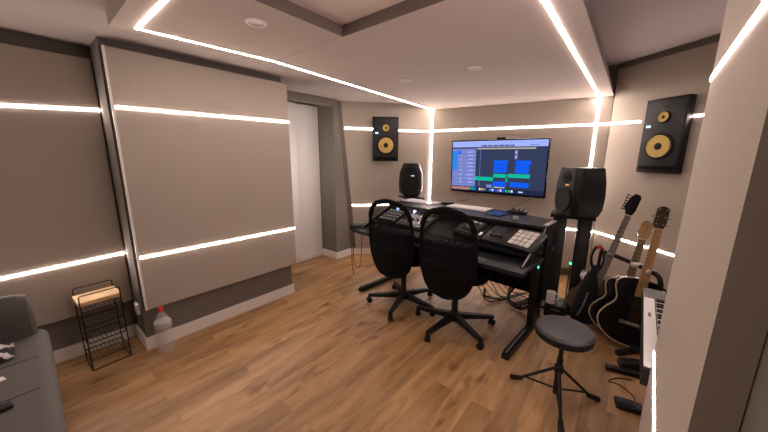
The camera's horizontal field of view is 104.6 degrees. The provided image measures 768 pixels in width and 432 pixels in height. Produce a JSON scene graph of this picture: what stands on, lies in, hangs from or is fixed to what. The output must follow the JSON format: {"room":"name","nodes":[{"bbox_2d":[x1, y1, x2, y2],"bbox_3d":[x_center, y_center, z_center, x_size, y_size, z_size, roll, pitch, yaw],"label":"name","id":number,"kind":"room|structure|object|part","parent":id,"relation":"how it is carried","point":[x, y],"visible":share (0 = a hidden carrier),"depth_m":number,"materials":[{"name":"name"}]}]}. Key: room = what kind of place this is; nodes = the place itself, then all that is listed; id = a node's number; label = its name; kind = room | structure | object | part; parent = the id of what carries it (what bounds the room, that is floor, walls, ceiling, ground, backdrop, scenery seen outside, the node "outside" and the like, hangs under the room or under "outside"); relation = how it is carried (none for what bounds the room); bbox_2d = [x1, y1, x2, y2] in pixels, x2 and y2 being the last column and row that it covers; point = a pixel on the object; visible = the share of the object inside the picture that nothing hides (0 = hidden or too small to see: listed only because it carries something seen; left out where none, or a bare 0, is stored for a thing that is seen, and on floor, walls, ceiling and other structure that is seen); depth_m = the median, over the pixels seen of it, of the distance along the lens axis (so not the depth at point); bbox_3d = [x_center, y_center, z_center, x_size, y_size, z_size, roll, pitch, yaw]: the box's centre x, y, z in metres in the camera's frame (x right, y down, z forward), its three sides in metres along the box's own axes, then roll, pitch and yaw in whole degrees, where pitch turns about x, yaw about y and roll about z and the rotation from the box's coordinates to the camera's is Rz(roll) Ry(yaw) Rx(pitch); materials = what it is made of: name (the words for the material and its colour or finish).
{"room":"studio","nodes":[
{"label":"studio","id":0,"kind":"room"},
{"bbox_2d":[0,30,350,350],"bbox_3d":[-2.137,-0.296,2.268,1.000,2.500,5.200,10,15,39],"label":"wall","id":1,"kind":"structure","parent":0,"point":[63,333],"depth_m":2.29,"materials":[{"name":"grey paint"}]},
{"bbox_2d":[0,43,132,326],"bbox_3d":[-2.690,-0.025,1.269,0.063,1.716,2.302,10,15,39],"label":"acoustic panel","id":2,"kind":"object","parent":1,"relation":"attached to","point":[60,232],"visible":1,"depth_m":1.90,"materials":[{"name":"fabric"}]},
{"bbox_2d":[53,323,136,363],"bbox_3d":[-2.809,1.102,1.397,0.014,0.095,2.610,10,15,39],"label":"baseboard","id":3,"kind":"structure","parent":1,"relation":"attached to","point":[75,350],"depth_m":2.17,"materials":[{"name":"white wood"}]},
{"bbox_2d":[134,301,140,314],"bbox_3d":[-1.820,0.680,2.191,0.075,0.085,0.024,10,15,39],"label":"power socket","id":4,"kind":"object","parent":1,"relation":"attached to","point":[136,304],"visible":1,"depth_m":2.17,"materials":[{"name":"white plastic"}]},
{"bbox_2d":[135,324,146,348],"bbox_3d":[-1.872,0.928,2.290,0.300,0.095,0.014,10,15,39],"label":"baseboard","id":5,"kind":"structure","parent":1,"relation":"attached to","point":[140,334],"depth_m":2.27,"materials":[{"name":"white wood"}]},
{"bbox_2d":[101,45,295,310],"bbox_3d":[-1.412,-0.284,2.497,0.312,1.729,1.264,10,15,39],"label":"acoustic panel","id":6,"kind":"object","parent":1,"relation":"attached to","point":[204,152],"visible":0.93,"depth_m":2.26,"materials":[{"name":"fabric"}]},
{"bbox_3d":[-1.693,-0.176,1.949,0.034,1.729,0.010,10,15,39],"label":"edge trim","id":7,"kind":"part","parent":6,"relation":"part of","materials":[{"name":"metal"}]},
{"bbox_2d":[145,284,294,350],"bbox_3d":[-1.353,0.856,2.664,0.014,0.095,1.263,10,15,39],"label":"baseboard","id":8,"kind":"structure","parent":1,"relation":"attached to","point":[159,339],"depth_m":2.53,"materials":[{"name":"white wood"}]},
{"bbox_2d":[287,102,322,259],"bbox_3d":[-1.204,-0.371,3.782,0.068,2.060,0.980,10,15,39],"label":"door","id":9,"kind":"structure","parent":1,"relation":"in","point":[303,119],"depth_m":3.95,"materials":[{"name":"white wood"}]},
{"bbox_3d":[-1.309,-0.366,3.627,0.035,2.010,0.610,10,15,39],"label":"panel","id":10,"kind":"part","parent":9,"relation":"part of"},
{"bbox_2d":[296,251,322,262],"bbox_3d":[-1.206,0.615,3.977,0.014,0.050,0.980,10,15,39],"label":"baseboard","id":11,"kind":"structure","parent":9,"relation":"attached to","point":[319,253],"depth_m":4.16,"materials":[{"name":"white wood"}]},
{"bbox_2d":[287,90,335,106],"bbox_3d":[-0.988,-1.378,3.383,0.100,0.125,1.070,10,15,39],"label":"trim","id":12,"kind":"structure","parent":1,"relation":"attached to","point":[291,95],"depth_m":3.48,"materials":[{"name":"grey paint"}]},
{"bbox_2d":[322,248,336,258],"bbox_3d":[-0.787,0.538,4.261,0.315,0.095,0.014,10,15,39],"label":"baseboard","id":13,"kind":"structure","parent":1,"relation":"attached to","point":[329,253],"depth_m":4.25,"materials":[{"name":"white wood"}]},
{"bbox_2d":[336,248,352,258],"bbox_3d":[-0.563,0.536,4.274,0.014,0.095,0.319,10,15,39],"label":"baseboard","id":14,"kind":"structure","parent":1,"relation":"attached to","point":[346,252],"depth_m":4.25,"materials":[{"name":"white wood"}]},
{"bbox_2d":[56,253,646,431],"bbox_3d":[-0.234,1.122,1.870,5.600,0.100,7.200,10,15,39],"label":"floor","id":15,"kind":"structure","parent":0,"point":[320,356],"depth_m":1.98,"materials":[{"name":"brown wood"}]},
{"bbox_2d":[0,294,67,431],"bbox_3d":[-2.204,0.944,0.800,1.230,0.648,1.800,10,15,39],"label":"sofa","id":16,"kind":"object","parent":15,"relation":"on","point":[31,383],"visible":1,"depth_m":1.37,"materials":[{"name":"grey fabric"}]},
{"bbox_2d":[0,401,13,412],"bbox_3d":[-1.543,0.771,1.139,0.042,0.018,0.150,8,13,32],"label":"remote control","id":17,"kind":"object","parent":16,"relation":"on","point":[8,405],"visible":1,"depth_m":1.18,"materials":[{"name":"black plastic"}]},
{"bbox_2d":[0,343,14,362],"bbox_3d":[-1.943,0.674,1.443,0.159,0.076,0.178,10,15,39],"label":"scarf","id":18,"kind":"object","parent":16,"relation":"on","point":[7,352],"visible":1,"depth_m":1.47,"materials":[{"name":"fabric"}]},
{"bbox_3d":[-2.600,0.802,1.084,0.228,0.488,1.752,10,15,39],"label":"backrest","id":19,"kind":"part","parent":16,"relation":"part of","materials":[{"name":"grey fabric"}]},
{"bbox_2d":[71,280,131,370],"bbox_3d":[-1.958,0.747,2.065,0.197,0.535,0.215,9,14,35],"label":"wire rack","id":20,"kind":"object","parent":15,"relation":"on","point":[96,296],"visible":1,"depth_m":2.03,"materials":[{"name":"black metal"}]},
{"bbox_3d":[-2.017,0.793,1.992,0.197,0.474,0.007,9,14,35],"label":"frame","id":21,"kind":"part","parent":20,"relation":"part of","materials":[{"name":"black metal"}]},
{"bbox_2d":[75,297,120,313],"bbox_3d":[-1.957,0.599,2.035,0.195,0.006,0.205,9,14,35],"label":"wire shelf","id":22,"kind":"object","parent":20,"relation":"attached to","point":[117,297],"depth_m":1.99,"materials":[{"name":"black metal"}]},
{"bbox_2d":[78,307,123,328],"bbox_3d":[-1.958,0.702,2.056,0.195,0.006,0.205,9,14,35],"label":"wire shelf","id":23,"kind":"object","parent":20,"relation":"attached to","point":[84,325],"depth_m":2.05,"materials":[{"name":"black metal"}]},
{"bbox_2d":[81,321,126,343],"bbox_3d":[-1.959,0.814,2.079,0.195,0.006,0.205,9,14,35],"label":"wire shelf","id":24,"kind":"object","parent":20,"relation":"attached to","point":[119,323],"depth_m":2.07,"materials":[{"name":"black metal"}]},
{"bbox_2d":[85,337,128,360],"bbox_3d":[-1.959,0.937,2.103,0.195,0.006,0.205,9,14,35],"label":"wire shelf","id":25,"kind":"object","parent":20,"relation":"attached to","point":[118,337],"depth_m":2.09,"materials":[{"name":"black metal"}]},
{"bbox_3d":[-1.899,0.761,2.151,0.197,0.474,0.007,9,14,35],"label":"frame","id":26,"kind":"part","parent":20,"relation":"part of","materials":[{"name":"black metal"}]},
{"bbox_2d":[153,306,171,329],"bbox_3d":[-1.612,0.826,2.170,0.106,0.345,0.106,10,15,39],"label":"water bottle","id":27,"kind":"object","parent":15,"relation":"on","point":[165,322],"visible":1,"depth_m":2.13,"materials":[{"name":"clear plastic"}]},
{"bbox_2d":[367,199,434,320],"bbox_3d":[0.197,0.339,2.787,0.689,1.077,0.687,8,13,32],"label":"office chair","id":28,"kind":"object","parent":15,"relation":"on","point":[391,232],"visible":0.94,"depth_m":2.55,"materials":[{"name":"black fabric"}]},
{"bbox_3d":[0.003,0.766,2.916,0.315,0.063,0.048,1,11,5],"label":"leg","id":29,"kind":"part","parent":28,"relation":"part of","materials":[{"name":"black plastic"}]},
{"bbox_3d":[0.044,0.206,2.547,0.458,0.723,0.123,8,13,32],"label":"frame","id":30,"kind":"part","parent":28,"relation":"part of","materials":[{"name":"black plastic"}]},
{"bbox_3d":[0.115,0.804,2.730,0.048,0.063,0.315,5,12,23],"label":"leg","id":31,"kind":"part","parent":28,"relation":"part of","materials":[{"name":"black plastic"}]},
{"bbox_3d":[0.150,0.734,3.078,0.048,0.063,0.315,-2,12,-12],"label":"leg","id":32,"kind":"part","parent":28,"relation":"part of","materials":[{"name":"black plastic"}]},
{"bbox_3d":[0.203,0.379,2.837,0.530,0.070,0.470,8,13,32],"label":"seat","id":33,"kind":"part","parent":28,"relation":"part of","materials":[{"name":"black fabric"}]},
{"bbox_3d":[0.352,0.753,2.992,0.315,0.063,0.048,-6,13,-30],"label":"leg","id":34,"kind":"part","parent":28,"relation":"part of","materials":[{"name":"black plastic"}]},
{"bbox_3d":[0.330,0.796,2.777,0.315,0.063,0.048,10,15,40],"label":"leg","id":35,"kind":"part","parent":28,"relation":"part of","materials":[{"name":"black plastic"}]},
{"bbox_2d":[398,195,423,199],"bbox_3d":[0.353,0.182,4.021,0.300,0.900,0.360,-3,12,-16],"label":"speaker stand","id":36,"kind":"object","parent":15,"relation":"on","point":[399,196],"visible":0.19,"depth_m":3.83,"materials":[{"name":"black plastic"}]},
{"bbox_2d":[399,163,422,197],"bbox_3d":[0.350,-0.465,3.837,0.292,0.431,0.277,3,12,11],"label":"monitor","id":37,"kind":"object","parent":36,"relation":"on","point":[411,174],"visible":1,"depth_m":3.72,"materials":[{"name":"black plastic"}]},
{"bbox_2d":[350,201,557,360],"bbox_3d":[0.577,0.402,2.910,1.805,0.911,0.975,11,16,43],"label":"desk","id":38,"kind":"object","parent":15,"relation":"on","point":[529,273],"visible":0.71,"depth_m":2.41,"materials":[{"name":"black wood"}]},
{"bbox_2d":[353,232,361,267],"bbox_3d":[-0.286,0.353,3.234,0.107,0.442,0.028,3,12,12],"label":"hanging cable","id":39,"kind":"object","parent":38,"relation":"hanging from","point":[353,232],"visible":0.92,"depth_m":3.24,"materials":[{"name":"black rubber"}]},
{"bbox_2d":[410,211,422,229],"bbox_3d":[0.334,0.038,2.940,0.340,0.121,0.260,11,16,43],"label":"channel","id":40,"kind":"object","parent":38,"relation":"on","point":[416,218],"visible":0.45,"depth_m":2.92,"materials":[{"name":"grey metal"}]},
{"bbox_2d":[407,208,425,213],"bbox_3d":[0.262,-0.056,3.140,0.440,0.046,0.075,11,16,43],"label":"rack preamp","id":41,"kind":"object","parent":38,"relation":"on","point":[409,209],"visible":0.39,"depth_m":3.04,"materials":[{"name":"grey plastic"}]},
{"bbox_2d":[414,231,418,242],"bbox_3d":[0.296,0.183,2.666,1.050,0.066,0.170,11,16,43],"label":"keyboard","id":42,"kind":"object","parent":38,"relation":"on","point":[416,234],"visible":0.04,"depth_m":2.58,"materials":[{"name":"black plastic"}]},
{"bbox_2d":[402,198,440,204],"bbox_3d":[0.429,-0.170,3.442,0.190,0.014,0.440,-11,16,-43],"label":"sheet","id":43,"kind":"object","parent":38,"relation":"on","point":[428,202],"visible":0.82,"depth_m":3.40,"materials":[{"name":"white paper"}]},
{"bbox_2d":[441,201,454,204],"bbox_3d":[0.691,-0.147,3.302,0.189,0.028,0.127,6,13,26],"label":"cable box","id":44,"kind":"object","parent":38,"relation":"on","point":[443,202],"visible":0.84,"depth_m":3.24,"materials":[{"name":"black plastic"}]},
{"bbox_2d":[352,227,543,277],"bbox_3d":[0.431,0.239,2.644,1.700,0.030,0.440,11,16,43],"label":"keyboard tray","id":45,"kind":"object","parent":38,"relation":"on","point":[502,262],"depth_m":2.14,"materials":[{"name":"black wood"}]},
{"bbox_2d":[446,204,492,211],"bbox_3d":[0.869,-0.088,3.041,0.420,0.017,0.190,11,16,43],"label":"keyboard","id":46,"kind":"object","parent":38,"relation":"on","point":[460,206],"visible":1,"depth_m":2.99,"materials":[{"name":"white plastic"}]},
{"bbox_2d":[399,201,551,228],"bbox_3d":[0.793,-0.054,2.967,1.600,0.022,0.470,11,16,43],"label":"shelf","id":47,"kind":"object","parent":38,"relation":"attached to","point":[527,222],"depth_m":2.59,"materials":[{"name":"black wood"}]},
{"bbox_2d":[472,219,486,233],"bbox_3d":[0.743,0.109,2.565,0.238,0.125,0.191,-8,14,-34],"label":"controller","id":48,"kind":"object","parent":38,"relation":"on","point":[480,226],"visible":0.37,"depth_m":2.53,"materials":[{"name":"grey plastic"}]},
{"bbox_2d":[477,224,494,241],"bbox_3d":[0.832,0.142,2.467,0.250,0.111,0.046,-9,15,-38],"label":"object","id":49,"kind":"object","parent":38,"relation":"on","point":[480,235],"visible":0.73,"depth_m":2.45,"materials":[{"name":"black plastic"}]},
{"bbox_2d":[484,211,511,216],"bbox_3d":[1.059,-0.024,2.741,0.240,0.010,0.150,-9,15,-40],"label":"tablet","id":50,"kind":"object","parent":38,"relation":"on","point":[494,213],"visible":1,"depth_m":2.71,"materials":[{"name":"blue glass"}]},
{"bbox_3d":[0.742,0.379,3.003,1.480,0.360,0.020,11,16,43],"label":"modesty panel","id":51,"kind":"part","parent":38,"relation":"part of","materials":[{"name":"black metal"}]},
{"bbox_2d":[481,223,546,254],"bbox_3d":[1.002,0.170,2.308,0.261,0.134,0.404,-9,15,-40],"label":"controller","id":52,"kind":"object","parent":38,"relation":"on","point":[525,241],"visible":1,"depth_m":2.26,"materials":[{"name":"black plastic"}]},
{"bbox_2d":[507,208,528,215],"bbox_3d":[1.243,-0.045,2.755,0.170,0.050,0.090,10,15,40],"label":"small synth","id":53,"kind":"object","parent":38,"relation":"on","point":[518,212],"visible":0.98,"depth_m":2.72,"materials":[{"name":"black plastic"}]},
{"bbox_3d":[1.258,0.585,2.453,0.050,0.660,0.220,11,16,43],"label":"post","id":54,"kind":"part","parent":38,"relation":"part of","materials":[{"name":"black metal"}]},
{"bbox_3d":[1.182,0.209,2.242,0.020,0.250,0.740,11,16,43],"label":"panel","id":55,"kind":"part","parent":38,"relation":"part of","materials":[{"name":"black wood"}]},
{"bbox_2d":[415,207,495,350],"bbox_3d":[0.572,0.410,2.448,0.668,1.077,0.697,8,13,32],"label":"office chair","id":56,"kind":"object","parent":15,"relation":"on","point":[448,240],"visible":1,"depth_m":2.17,"materials":[{"name":"black fabric"}]},
{"bbox_3d":[0.438,0.829,2.618,0.316,0.063,0.048,8,13,32],"label":"leg","id":57,"kind":"part","parent":56,"relation":"part of","materials":[{"name":"black plastic"}]},
{"bbox_3d":[0.454,0.873,2.400,0.315,0.063,0.048,-9,15,-40],"label":"leg","id":58,"kind":"part","parent":56,"relation":"part of","materials":[{"name":"black plastic"}]},
{"bbox_3d":[0.450,0.285,2.167,0.458,0.723,0.123,8,13,32],"label":"frame","id":59,"kind":"part","parent":56,"relation":"part of","materials":[{"name":"black plastic"}]},
{"bbox_3d":[0.668,0.884,2.350,0.048,0.063,0.315,-4,12,-22],"label":"leg","id":60,"kind":"part","parent":56,"relation":"part of","materials":[{"name":"black plastic"}]},
{"bbox_3d":[0.783,0.848,2.534,0.315,0.063,0.048,-1,11,-4],"label":"leg","id":61,"kind":"part","parent":56,"relation":"part of","materials":[{"name":"black plastic"}]},
{"bbox_3d":[0.610,0.458,2.458,0.530,0.070,0.470,8,13,32],"label":"seat","id":62,"kind":"part","parent":56,"relation":"part of","materials":[{"name":"black fabric"}]},
{"bbox_2d":[483,289,500,299],"bbox_3d":[1.112,0.795,3.027,0.187,0.100,0.022,5,12,23],"label":"clip","id":63,"kind":"object","parent":15,"relation":"on","point":[484,290],"visible":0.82,"depth_m":3.05,"materials":[{"name":"black plastic"}]},
{"bbox_2d":[478,286,521,306],"bbox_3d":[1.135,0.746,2.938,0.618,0.216,0.141,6,13,25],"label":"cable","id":64,"kind":"object","parent":15,"relation":"on","point":[478,286],"visible":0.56,"depth_m":2.96,"materials":[{"name":"black plastic"}]},
{"bbox_2d":[482,285,526,305],"bbox_3d":[1.196,0.702,2.961,0.613,0.295,0.127,7,13,29],"label":"cable","id":65,"kind":"object","parent":15,"relation":"on","point":[482,285],"visible":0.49,"depth_m":2.99,"materials":[{"name":"black rubber"}]},
{"bbox_2d":[486,283,524,303],"bbox_3d":[1.252,0.737,2.989,0.613,0.216,0.122,7,13,29],"label":"cable","id":66,"kind":"object","parent":15,"relation":"on","point":[486,283],"visible":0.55,"depth_m":3.03,"materials":[{"name":"black rubber"}]},
{"bbox_2d":[490,281,526,297],"bbox_3d":[1.300,0.697,2.988,0.619,0.295,0.141,6,13,25],"label":"cable","id":67,"kind":"object","parent":15,"relation":"on","point":[490,281],"visible":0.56,"depth_m":3.03,"materials":[{"name":"black plastic"}]},
{"bbox_2d":[495,282,528,295],"bbox_3d":[1.361,0.730,3.026,0.612,0.216,0.127,7,13,29],"label":"cable","id":68,"kind":"object","parent":15,"relation":"on","point":[495,282],"visible":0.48,"depth_m":3.05,"materials":[{"name":"black rubber"}]},
{"bbox_2d":[507,287,528,309],"bbox_3d":[1.321,0.748,2.849,0.254,0.249,0.191,10,15,39],"label":"coiled cable","id":69,"kind":"object","parent":15,"relation":"on","point":[516,306],"visible":0.52,"depth_m":2.82,"materials":[{"name":"black plastic"}]},
{"bbox_2d":[543,301,566,316],"bbox_3d":[1.554,0.854,2.698,0.170,0.120,0.102,8,14,34],"label":"box","id":70,"kind":"object","parent":15,"relation":"on","point":[558,308],"visible":0.88,"depth_m":2.66,"materials":[{"name":"black cardboard"}]},
{"bbox_2d":[546,290,558,303],"bbox_3d":[1.538,0.738,2.699,0.114,0.105,0.076,0,11,0],"label":"mug","id":71,"kind":"object","parent":70,"relation":"on","point":[551,295],"visible":1,"depth_m":2.68,"materials":[{"name":"white ceramic"}]},
{"bbox_2d":[510,315,600,431],"bbox_3d":[1.063,0.857,1.724,0.417,0.489,0.448,-2,12,-11],"label":"stool","id":72,"kind":"object","parent":15,"relation":"on","point":[563,333],"visible":1,"depth_m":1.66,"materials":[{"name":"grey plastic"}]},
{"bbox_3d":[0.929,0.963,1.819,0.207,0.198,0.018,11,16,43],"label":"leg","id":73,"kind":"part","parent":72,"relation":"part of","materials":[{"name":"black metal"}]},
{"bbox_3d":[0.968,1.001,1.632,0.018,0.198,0.207,5,12,22],"label":"leg","id":74,"kind":"part","parent":72,"relation":"part of","materials":[{"name":"black metal"}]},
{"bbox_3d":[1.014,0.808,1.704,0.024,0.256,0.024,10,15,39],"label":"post","id":75,"kind":"part","parent":72,"relation":"part of","materials":[{"name":"black metal"}]},
{"bbox_3d":[1.015,0.651,1.672,0.288,0.065,0.288,10,15,39],"label":"seat","id":76,"kind":"part","parent":72,"relation":"part of","materials":[{"name":"grey leather"}]},
{"bbox_3d":[1.015,0.664,1.675,0.293,0.037,0.293,10,15,39],"label":"seat","id":77,"kind":"part","parent":72,"relation":"part of","materials":[{"name":"grey leather"}]},
{"bbox_3d":[1.131,0.981,1.738,0.207,0.198,0.018,0,11,0],"label":"leg","id":78,"kind":"part","parent":72,"relation":"part of","materials":[{"name":"black metal"}]},
{"bbox_2d":[541,209,595,314],"bbox_3d":[1.724,0.419,2.795,0.400,0.935,0.300,8,14,33],"label":"speaker stand","id":79,"kind":"object","parent":15,"relation":"on","point":[584,224],"visible":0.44,"depth_m":2.74,"materials":[{"name":"black plastic"}]},
{"bbox_3d":[1.721,0.866,2.884,0.400,0.025,0.300,8,14,33],"label":"plate","id":80,"kind":"part","parent":79,"relation":"part of","materials":[{"name":"black plastic"}]},
{"bbox_3d":[1.726,-0.009,2.708,0.340,0.035,0.260,8,14,33],"label":"plate","id":81,"kind":"part","parent":79,"relation":"part of","materials":[{"name":"black plastic"}]},
{"bbox_2d":[555,167,606,216],"bbox_3d":[1.677,-0.213,2.572,0.263,0.408,0.314,0,11,-3],"label":"monitor","id":82,"kind":"object","parent":79,"relation":"on","point":[580,191],"visible":1,"depth_m":2.44,"materials":[{"name":"black plastic"}]},
{"bbox_2d":[570,265,598,323],"bbox_3d":[1.762,0.672,2.582,0.180,0.515,0.168,1,11,1],"label":"bag","id":83,"kind":"object","parent":15,"relation":"on","point":[588,291],"visible":0.94,"depth_m":2.54,"materials":[{"name":"fabric"}]},
{"bbox_2d":[568,250,663,354],"bbox_3d":[1.857,0.653,2.423,0.325,0.620,0.662,0,11,-1],"label":"rack","id":84,"kind":"object","parent":15,"relation":"on","point":[632,349],"visible":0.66,"depth_m":2.19,"materials":[{"name":"black metal"}]},
{"bbox_2d":[590,245,604,271],"bbox_3d":[1.812,0.360,2.517,0.100,0.235,0.045,10,15,39],"label":"cable loop","id":85,"kind":"object","parent":84,"relation":"hanging from","point":[601,247],"visible":0.93,"depth_m":2.50,"materials":[{"name":"black plastic"}]},
{"bbox_3d":[1.943,0.591,2.723,0.029,0.571,0.052,1,11,3],"label":"post","id":86,"kind":"part","parent":84,"relation":"part of","materials":[{"name":"black metal"}]},
{"bbox_2d":[566,194,641,306],"bbox_3d":[1.898,0.357,2.545,0.482,1.094,0.204,2,11,6],"label":"electric guitar","id":87,"kind":"object","parent":84,"relation":"on","point":[630,207],"visible":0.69,"depth_m":2.54,"materials":[{"name":"black wood"}]},
{"bbox_3d":[1.802,0.924,2.405,0.030,0.029,0.525,-2,12,-10],"label":"rail","id":88,"kind":"part","parent":84,"relation":"part of","materials":[{"name":"black metal"}]},
{"bbox_2d":[588,221,653,327],"bbox_3d":[1.904,0.497,2.382,0.373,0.932,0.208,7,13,28],"label":"acoustic guitar","id":89,"kind":"object","parent":84,"relation":"on","point":[644,231],"visible":0.42,"depth_m":2.35,"materials":[{"name":"black wood"}]},
{"bbox_2d":[596,206,672,348],"bbox_3d":[1.879,0.454,2.204,0.421,1.054,0.231,7,13,28],"label":"acoustic guitar","id":90,"kind":"object","parent":84,"relation":"on","point":[619,318],"visible":0.74,"depth_m":2.21,"materials":[{"name":"black wood"}]},
{"bbox_2d":[605,363,639,378],"bbox_3d":[1.604,1.041,1.993,0.190,0.030,0.045,6,13,26],"label":"board","id":91,"kind":"object","parent":15,"relation":"on","point":[632,373],"visible":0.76,"depth_m":1.98,"materials":[{"name":"black plastic"}]},
{"bbox_2d":[608,378,642,414],"bbox_3d":[1.477,1.072,1.817,0.146,0.037,0.320,6,13,26],"label":"sustain pedal","id":92,"kind":"object","parent":15,"relation":"on","point":[621,403],"visible":0.95,"depth_m":1.70,"materials":[{"name":"grey plastic"}]},
{"bbox_3d":[1.397,1.076,1.719,0.085,0.008,0.055,6,13,26],"label":"plate","id":93,"kind":"part","parent":92,"relation":"part of","materials":[{"name":"black plastic"}]},
{"bbox_2d":[617,357,639,371],"bbox_3d":[1.703,1.017,2.038,0.140,0.062,0.080,5,12,23],"label":"expression pedal","id":94,"kind":"object","parent":15,"relation":"on","point":[629,363],"visible":0.56,"depth_m":2.02,"materials":[{"name":"grey plastic"}]},
{"bbox_3d":[1.654,0.905,1.690,0.280,0.421,0.382,10,15,40],"label":"keyboard stand","id":95,"kind":"object","parent":15,"relation":"on","visible":0},
{"bbox_2d":[639,287,666,386],"bbox_3d":[1.599,0.637,1.611,0.300,0.114,1.060,10,15,40],"label":"piano","id":96,"kind":"object","parent":95,"relation":"on","point":[652,301],"visible":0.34,"depth_m":1.62,"materials":[{"name":"grey plastic"}]},
{"bbox_2d":[0,0,727,103],"bbox_3d":[-0.149,-1.193,1.411,5.100,0.380,6.900,10,15,39],"label":"ceiling","id":97,"kind":"structure","parent":0,"point":[628,30],"depth_m":2.01,"materials":[{"name":"paint"}]},
{"bbox_2d":[106,0,404,62],"bbox_3d":[-0.419,-0.930,1.234,1.827,0.068,0.834,10,15,39],"label":"ceiling panel","id":98,"kind":"object","parent":97,"relation":"attached to","point":[293,27],"visible":1,"depth_m":1.46,"materials":[{"name":"paint"}]},
{"bbox_2d":[245,17,266,27],"bbox_3d":[-0.622,-0.938,1.442,0.100,0.008,0.100,10,15,39],"label":"recessed light","id":99,"kind":"object","parent":98,"relation":"attached to","point":[253,22],"visible":1,"depth_m":1.44,"materials":[{"name":"white plastic"}]},
{"bbox_2d":[272,0,613,109],"bbox_3d":[0.715,-1.333,2.636,2.040,0.318,2.851,10,15,39],"label":"ceiling panel","id":100,"kind":"object","parent":97,"relation":"attached to","point":[526,50],"visible":0.98,"depth_m":1.88,"materials":[{"name":"paint"}]},
{"bbox_2d":[400,79,411,82],"bbox_3d":[0.189,-1.153,2.536,0.100,0.008,0.100,10,15,39],"label":"recessed light","id":101,"kind":"object","parent":100,"relation":"attached to","point":[402,80],"visible":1,"depth_m":2.53,"materials":[{"name":"white plastic"}]},
{"bbox_2d":[468,66,481,70],"bbox_3d":[0.660,-1.073,2.155,0.100,0.008,0.100,10,15,39],"label":"recessed light","id":102,"kind":"object","parent":100,"relation":"attached to","point":[472,68],"visible":1,"depth_m":2.15,"materials":[{"name":"white plastic"}]},
{"bbox_2d":[486,65,618,274],"bbox_3d":[1.496,-0.624,4.006,2.396,2.500,0.473,9,14,35],"label":"wall","id":103,"kind":"structure","parent":0,"point":[613,70],"depth_m":3.15,"materials":[{"name":"grey paint"}]},
{"bbox_2d":[428,96,613,269],"bbox_3d":[1.545,-0.411,3.823,2.025,1.956,0.059,7,13,29],"label":"acoustic panel","id":104,"kind":"object","parent":103,"relation":"attached to","point":[578,129],"visible":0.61,"depth_m":3.58,"materials":[{"name":"fabric"}]},
{"bbox_2d":[451,138,551,198],"bbox_3d":[1.390,-0.607,3.695,1.186,0.673,0.105,10,15,39],"label":"wall screen","id":105,"kind":"object","parent":104,"relation":"attached to","point":[510,167],"visible":1,"depth_m":3.61,"materials":[{"name":"multicoloured glass"}]},
{"bbox_2d":[619,33,720,68],"bbox_3d":[2.756,-0.315,2.509,0.303,2.500,1.963,-2,12,-12],"label":"wall","id":106,"kind":"structure","parent":0,"point":[712,39],"depth_m":2.60,"materials":[{"name":"grey paint"}]},
{"bbox_2d":[588,41,718,288],"bbox_3d":[2.623,-0.251,2.417,0.016,2.210,1.820,-2,12,-13],"label":"acoustic panel","id":107,"kind":"object","parent":106,"relation":"attached to","point":[690,71],"visible":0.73,"depth_m":2.85,"materials":[{"name":"fabric"}]},
{"bbox_2d":[636,94,696,173],"bbox_3d":[2.507,-0.706,2.621,0.092,0.648,0.368,-2,12,-13],"label":"wall speaker","id":108,"kind":"object","parent":107,"relation":"attached to","point":[667,123],"visible":1,"depth_m":2.59,"materials":[{"name":"black plastic"}]},
{"bbox_2d":[739,331,767,431],"bbox_3d":[0.839,0.193,-0.073,1.265,2.500,5.300,10,15,39],"label":"wall","id":109,"kind":"structure","parent":0,"point":[755,416],"depth_m":0.46,"materials":[{"name":"grey paint"}]},
{"bbox_2d":[638,0,767,431],"bbox_3d":[0.866,0.227,0.826,0.058,2.040,0.888,10,15,41],"label":"acoustic panel","id":110,"kind":"object","parent":109,"relation":"attached to","point":[713,329],"visible":1,"depth_m":0.56,"materials":[{"name":"fabric"}]},
{"bbox_3d":[-0.016,-0.744,4.555,1.304,2.500,1.215,10,15,39],"label":"wall","id":111,"kind":"structure","parent":0,"visible":0},
{"bbox_2d":[354,247,370,253],"bbox_3d":[0.081,0.499,4.469,1.132,0.098,0.074,-1,11,-6],"label":"baseboard","id":112,"kind":"structure","parent":111,"relation":"attached to","point":[366,250],"depth_m":4.40,"materials":[{"name":"white wood"}]},
{"bbox_2d":[337,100,431,247],"bbox_3d":[0.009,-0.535,4.205,1.305,2.030,0.136,-2,12,-12],"label":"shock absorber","id":113,"kind":"object","parent":111,"relation":"attached to","point":[367,181],"visible":0.6,"depth_m":4.11,"materials":[{"name":"fabric"}]},
{"bbox_2d":[372,116,398,160],"bbox_3d":[0.015,-1.027,3.964,0.346,0.562,0.092,-1,11,-7],"label":"wall speaker","id":114,"kind":"object","parent":113,"relation":"attached to","point":[385,130],"visible":1,"depth_m":3.92,"materials":[{"name":"black plastic"}]}
]}

